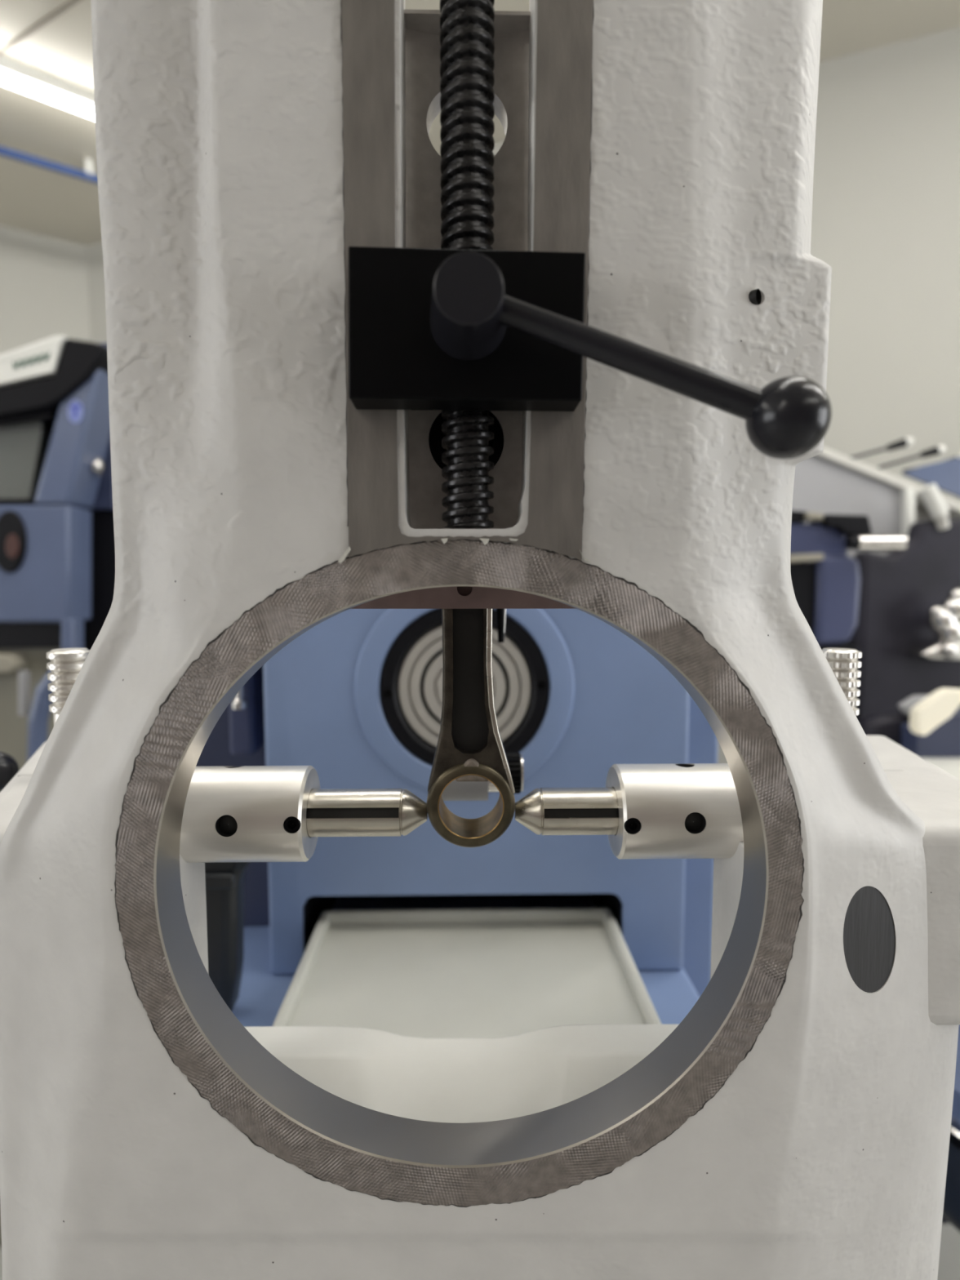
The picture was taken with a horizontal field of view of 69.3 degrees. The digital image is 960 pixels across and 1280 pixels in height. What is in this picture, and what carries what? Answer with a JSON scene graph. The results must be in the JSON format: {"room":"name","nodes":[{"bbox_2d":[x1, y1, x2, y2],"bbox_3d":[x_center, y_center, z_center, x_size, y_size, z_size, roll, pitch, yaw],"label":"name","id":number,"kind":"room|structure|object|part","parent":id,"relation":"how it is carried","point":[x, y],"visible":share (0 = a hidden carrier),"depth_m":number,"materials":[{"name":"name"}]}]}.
{"room":"machine workshop","nodes":[
{"label":"machine workshop","id":0,"kind":"room"},
{"bbox_2d":[0,225,90,355],"bbox_3d":[-3.103,-0.157,1.941,3.600,2.700,0.120,-3,6,-34],"label":"wall","id":1,"kind":"structure","parent":0,"point":[44,288],"depth_m":2.71,"materials":[{"name":"paint"}]},
{"bbox_2d":[0,0,959,245],"bbox_3d":[-0.632,-1.376,-0.359,7.816,0.100,6.333,0,5,-1],"label":"ceiling","id":2,"kind":"structure","parent":0,"point":[34,199],"depth_m":1.85,"materials":[{"name":"paint"}]},
{"bbox_2d":[0,0,79,54],"bbox_3d":[-1.109,-1.491,1.706,0.779,0.003,0.008,3,5,29],"label":"trim","id":3,"kind":"structure","parent":2,"relation":"attached to","point":[72,2],"depth_m":1.68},
{"bbox_2d":[0,54,93,97],"bbox_3d":[-1.190,-1.497,1.836,0.561,0.012,0.050,-4,6,-40],"label":"trim","id":4,"kind":"structure","parent":2,"relation":"attached to","point":[3,59],"depth_m":1.84,"materials":[{"name":"white"}]},
{"bbox_2d":[0,61,94,118],"bbox_3d":[-1.166,-1.479,1.860,1.324,0.052,0.035,-4,6,-39],"label":"ceiling light","id":5,"kind":"object","parent":2,"relation":"attached to","point":[11,76],"visible":0.19,"depth_m":1.85,"materials":[{"name":"white ceramic"}]},
{"bbox_2d":[0,146,97,183],"bbox_3d":[-1.398,-1.494,2.121,0.519,0.062,0.029,-3,6,-35],"label":"ceiling pipe","id":6,"kind":"object","parent":2,"relation":"attached to","point":[89,175],"visible":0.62,"depth_m":2.16,"materials":[{"name":"blue metal"}]},
{"bbox_2d":[0,1223,959,1279],"bbox_3d":[-0.632,1.415,-0.133,7.816,0.100,6.333,0,5,-1],"label":"floor","id":7,"kind":"structure","parent":0,"point":[948,1268],"depth_m":1.40,"materials":[{"name":"grey"}]},
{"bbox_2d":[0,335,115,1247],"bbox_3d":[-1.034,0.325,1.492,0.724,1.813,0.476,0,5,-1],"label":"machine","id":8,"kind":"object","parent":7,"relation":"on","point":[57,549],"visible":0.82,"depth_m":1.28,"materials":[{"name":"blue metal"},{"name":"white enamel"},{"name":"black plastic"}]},
{"bbox_3d":[-1.012,-0.449,1.234,0.537,0.151,0.010,0,5,-1],"label":"sign panel","id":9,"kind":"part","parent":8,"relation":"part of","materials":[{"name":"white plastic"}]},
{"bbox_2d":[0,338,107,418],"bbox_3d":[-0.979,-0.444,1.334,0.619,0.199,0.200,0,5,-1],"label":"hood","id":10,"kind":"object","parent":8,"relation":"attached to","point":[47,378],"depth_m":1.24,"materials":[{"name":"black plastic"}]},
{"bbox_3d":[-0.769,0.030,1.311,0.030,0.141,0.040,0,5,-1],"label":"corner post","id":11,"kind":"part","parent":8,"relation":"part of","materials":[{"name":"blue metal"}]},
{"bbox_2d":[195,608,718,1026],"bbox_3d":[-0.037,0.521,0.696,0.477,1.550,0.595,0,5,-1],"label":"machine","id":12,"kind":"object","parent":7,"relation":"on","point":[356,698],"depth_m":0.53,"materials":[{"name":"metal"}]},
{"bbox_3d":[-0.179,0.195,0.481,0.060,0.136,0.036,0,5,-1],"label":"elbow bracket","id":13,"kind":"part","parent":12,"relation":"part of","materials":[{"name":"grey metal"}]},
{"bbox_3d":[-0.220,0.062,0.663,0.111,0.610,0.120,0,5,-1],"label":"panel","id":14,"kind":"part","parent":12,"relation":"part of","materials":[{"name":"metal"}]},
{"bbox_2d":[272,907,661,1038],"bbox_3d":[-0.009,0.246,0.461,0.234,0.042,0.210,0,5,-1],"label":"drip tray","id":15,"kind":"object","parent":12,"relation":"on","point":[439,973],"visible":0.49,"depth_m":0.48,"materials":[{"name":"plastic"}]},
{"bbox_3d":[0.179,0.062,0.658,0.045,0.610,0.145,0,5,-1],"label":"panel","id":16,"kind":"part","parent":12,"relation":"part of","materials":[{"name":"blue metal"}]},
{"bbox_2d":[0,0,959,1279],"bbox_3d":[-0.004,0.530,0.367,0.515,1.583,0.194,0,5,-1],"label":"column","id":17,"kind":"structure","parent":7,"relation":"on","point":[795,1123],"depth_m":0.24,"materials":[{"name":"metal"}]},
{"bbox_2d":[0,751,18,791],"bbox_3d":[-0.325,0.097,0.414,0.116,0.066,0.023,1,5,14],"label":"lever","id":18,"kind":"object","parent":17,"relation":"attached to","point":[9,766],"visible":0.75,"depth_m":0.40,"materials":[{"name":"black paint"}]},
{"bbox_3d":[-0.207,0.107,0.344,0.085,0.084,0.177,-1,5,-10],"label":"arm","id":19,"kind":"part","parent":17,"relation":"part of","materials":[{"name":"paint"}]},
{"bbox_2d":[46,648,89,725],"bbox_3d":[-0.194,0.035,0.330,0.019,0.061,0.019,0,5,-1],"label":"screw","id":20,"kind":"object","parent":17,"relation":"on","point":[65,664],"visible":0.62,"depth_m":0.32,"materials":[{"name":"metal"}]},
{"bbox_3d":[-0.194,0.050,0.331,0.016,0.032,0.016,0,5,-1],"label":"stem","id":21,"kind":"part","parent":20,"relation":"part of","materials":[{"name":"metal"}]},
{"bbox_2d":[179,765,427,862],"bbox_3d":[-0.090,0.074,0.295,0.136,0.040,0.040,0,5,-1],"label":"holder","id":22,"kind":"object","parent":17,"relation":"attached to","point":[246,813],"visible":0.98,"depth_m":0.28,"materials":[{"name":"metal"}]},
{"bbox_2d":[426,608,515,847],"bbox_3d":[-0.005,-0.004,0.290,0.060,0.180,0.023,0,5,-1],"label":"rod","id":23,"kind":"object","parent":22,"relation":"attached to","point":[470,747],"visible":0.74,"depth_m":0.29,"materials":[{"name":"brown metal"}]},
{"bbox_2d":[350,586,576,608],"bbox_3d":[-0.005,-0.025,0.266,0.124,0.025,0.010,0,5,-1],"label":"plate","id":24,"kind":"object","parent":17,"relation":"attached to","point":[454,597],"visible":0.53,"depth_m":0.26,"materials":[{"name":"grey metal"}]},
{"bbox_2d":[440,0,494,528],"bbox_3d":[-0.004,-0.136,0.225,0.017,0.198,0.017,0,5,-4],"label":"screw","id":25,"kind":"object","parent":17,"relation":"attached to","point":[467,33],"visible":0.71,"depth_m":0.22,"materials":[{"name":"metal"}]},
{"bbox_2d":[441,608,524,800],"bbox_3d":[0.001,0.018,0.363,0.043,0.134,0.022,0,5,-1],"label":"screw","id":26,"kind":"object","parent":17,"relation":"attached to","point":[455,790],"visible":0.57,"depth_m":0.36,"materials":[{"name":"metal"}]},
{"bbox_2d":[347,246,831,459],"bbox_3d":[0.028,-0.083,0.207,0.136,0.065,0.054,0,5,5],"label":"block","id":27,"kind":"object","parent":17,"relation":"attached to","point":[430,329],"visible":1,"depth_m":0.20,"materials":[{"name":"black metal"}]},
{"bbox_3d":[0.040,-0.077,0.190,0.077,0.037,0.008,0,5,5],"label":"lever arm","id":28,"kind":"part","parent":27,"relation":"part of","materials":[{"name":"black paint"}]},
{"bbox_3d":[0.083,-0.060,0.188,0.021,0.021,0.021,0,5,-1],"label":"ball knob","id":29,"kind":"part","parent":27,"relation":"part of","materials":[{"name":"black paint"}]},
{"bbox_2d":[514,763,743,858],"bbox_3d":[0.081,0.073,0.299,0.131,0.040,0.040,0,5,-1],"label":"holder","id":30,"kind":"object","parent":17,"relation":"attached to","point":[686,811],"visible":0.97,"depth_m":0.28,"materials":[{"name":"metal"}]},
{"bbox_2d":[822,648,862,715],"bbox_3d":[0.174,0.035,0.338,0.019,0.061,0.019,0,5,-1],"label":"screw","id":31,"kind":"object","parent":17,"relation":"on","point":[844,664],"visible":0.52,"depth_m":0.33,"materials":[{"name":"metal"}]},
{"bbox_2d":[843,885,894,992],"bbox_3d":[0.142,0.110,0.259,0.030,0.041,0.011,-2,5,-22],"label":"plug","id":32,"kind":"object","parent":17,"relation":"attached to","point":[868,911],"depth_m":0.25,"materials":[{"name":"grey metal"}]},
{"bbox_3d":[0.196,0.106,0.352,0.091,0.084,0.178,1,5,7],"label":"arm","id":33,"kind":"part","parent":17,"relation":"part of","materials":[{"name":"paint"}]},
{"bbox_2d":[790,510,907,720],"bbox_3d":[0.586,0.517,1.222,0.209,1.473,0.092,0,5,-1],"label":"machine","id":34,"kind":"object","parent":7,"relation":"on","point":[827,586],"visible":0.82,"depth_m":1.16,"materials":[{"name":"metal"}]},
{"bbox_2d":[790,553,823,562],"bbox_3d":[0.521,-0.135,1.159,0.080,0.017,0.050,0,5,-1],"label":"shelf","id":35,"kind":"object","parent":34,"relation":"attached to","point":[794,557],"depth_m":1.13,"materials":[{"name":"metal"}]},
{"bbox_3d":[0.553,-0.169,1.177,0.125,0.057,0.040,0,5,-1],"label":"panel","id":36,"kind":"part","parent":34,"relation":"part of","materials":[{"name":"blue ceramic"}]},
{"bbox_3d":[0.601,-0.069,1.186,0.076,0.152,0.050,0,5,-1],"label":"post","id":37,"kind":"part","parent":34,"relation":"part of","materials":[{"name":"blue ceramic"}]},
{"bbox_2d":[790,437,959,642],"bbox_3d":[0.835,0.397,1.514,0.488,1.665,0.120,0,5,-1],"label":"machine","id":38,"kind":"object","parent":7,"relation":"on","point":[829,482],"visible":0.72,"depth_m":1.42,"materials":[{"name":"metal"}]},
{"bbox_3d":[0.760,0.528,1.548,0.264,1.399,0.070,0,5,-1],"label":"leg frame","id":39,"kind":"part","parent":38,"relation":"part of","materials":[{"name":"metal"}]},
{"bbox_3d":[0.745,-0.295,1.441,0.297,0.258,0.050,0,5,-1],"label":"panel","id":40,"kind":"part","parent":38,"relation":"part of","materials":[{"name":"white metal"}]},
{"bbox_3d":[0.872,-0.246,1.418,0.024,0.123,0.030,0,5,-1],"label":"corner post","id":41,"kind":"part","parent":38,"relation":"part of","materials":[{"name":"white ceramic"}]},
{"bbox_3d":[0.998,-0.220,1.483,0.160,0.177,0.010,0,5,-1],"label":"panel","id":42,"kind":"part","parent":38,"relation":"part of","materials":[{"name":"grey"}]},
{"bbox_3d":[0.961,-0.337,1.442,0.171,0.106,0.010,0,5,-1],"label":"lid","id":43,"kind":"part","parent":38,"relation":"part of","materials":[{"name":"blue metal"}]},
{"bbox_2d":[849,518,959,1223],"bbox_3d":[0.911,0.498,1.398,0.346,1.481,0.132,0,5,-1],"label":"machine","id":44,"kind":"object","parent":7,"relation":"on","point":[907,631],"visible":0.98,"depth_m":1.36,"materials":[{"name":"metal"}]},
{"bbox_2d":[919,483,950,529],"bbox_3d":[0.880,-0.258,1.342,0.062,0.088,0.030,0,5,-1],"label":"tube","id":45,"kind":"object","parent":44,"relation":"on","point":[931,495],"visible":1,"depth_m":1.33,"materials":[{"name":"white plastic"}]},
{"bbox_3d":[0.883,0.020,1.307,0.030,0.030,0.030,0,5,-1],"label":"rest knob","id":46,"kind":"part","parent":44,"relation":"part of","materials":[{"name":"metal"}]},
{"bbox_2d":[858,694,959,779],"bbox_3d":[0.710,0.680,1.033,0.540,1.178,0.320,0,5,-1],"label":"bench","id":47,"kind":"object","parent":7,"relation":"on","point":[951,766],"depth_m":1.08,"materials":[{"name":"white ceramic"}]},
{"bbox_3d":[0.659,0.131,1.093,0.115,0.092,0.050,0,5,-1],"label":"grey bracket","id":48,"kind":"part","parent":47,"relation":"part of","materials":[{"name":"black metal"}]},
{"bbox_3d":[0.684,0.102,1.076,0.066,0.032,0.020,0,5,-1],"label":"plate","id":49,"kind":"part","parent":47,"relation":"part of","materials":[{"name":"grey ceramic"}]},
{"bbox_2d":[901,688,959,757],"bbox_3d":[0.706,0.125,1.043,0.147,0.113,0.070,0,5,-1],"label":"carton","id":50,"kind":"object","parent":47,"relation":"on","point":[932,730],"visible":0.99,"depth_m":1.04,"materials":[{"name":"beige"}]},
{"bbox_3d":[0.706,0.105,1.016,0.147,0.068,0.020,0,5,-1],"label":"panel","id":51,"kind":"part","parent":50,"relation":"part of","materials":[{"name":"beige"}]},
{"bbox_2d":[942,1024,959,1231],"bbox_3d":[0.539,0.858,0.723,0.200,0.873,0.200,0,5,-1],"label":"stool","id":52,"kind":"object","parent":7,"relation":"on","point":[951,1212],"visible":0.16,"depth_m":0.66,"materials":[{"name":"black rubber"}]},
{"bbox_3d":[0.539,0.523,0.696,0.196,0.085,0.196,0,5,-1],"label":"seat","id":53,"kind":"part","parent":52,"relation":"part of","materials":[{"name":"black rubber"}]},
{"bbox_2d":[951,1024,959,1126],"bbox_3d":[0.539,0.440,0.689,0.200,0.034,0.200,0,5,-1],"label":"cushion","id":54,"kind":"object","parent":52,"relation":"on","point":[955,1122],"depth_m":0.66,"materials":[{"name":"blue fabric"}]},
{"bbox_2d":[86,26,959,763],"bbox_3d":[0.860,-0.160,1.985,5.200,2.700,0.120,2,5,22],"label":"wall","id":55,"kind":"structure","parent":0,"point":[886,218],"depth_m":1.78,"materials":[{"name":"paint"}]}
]}

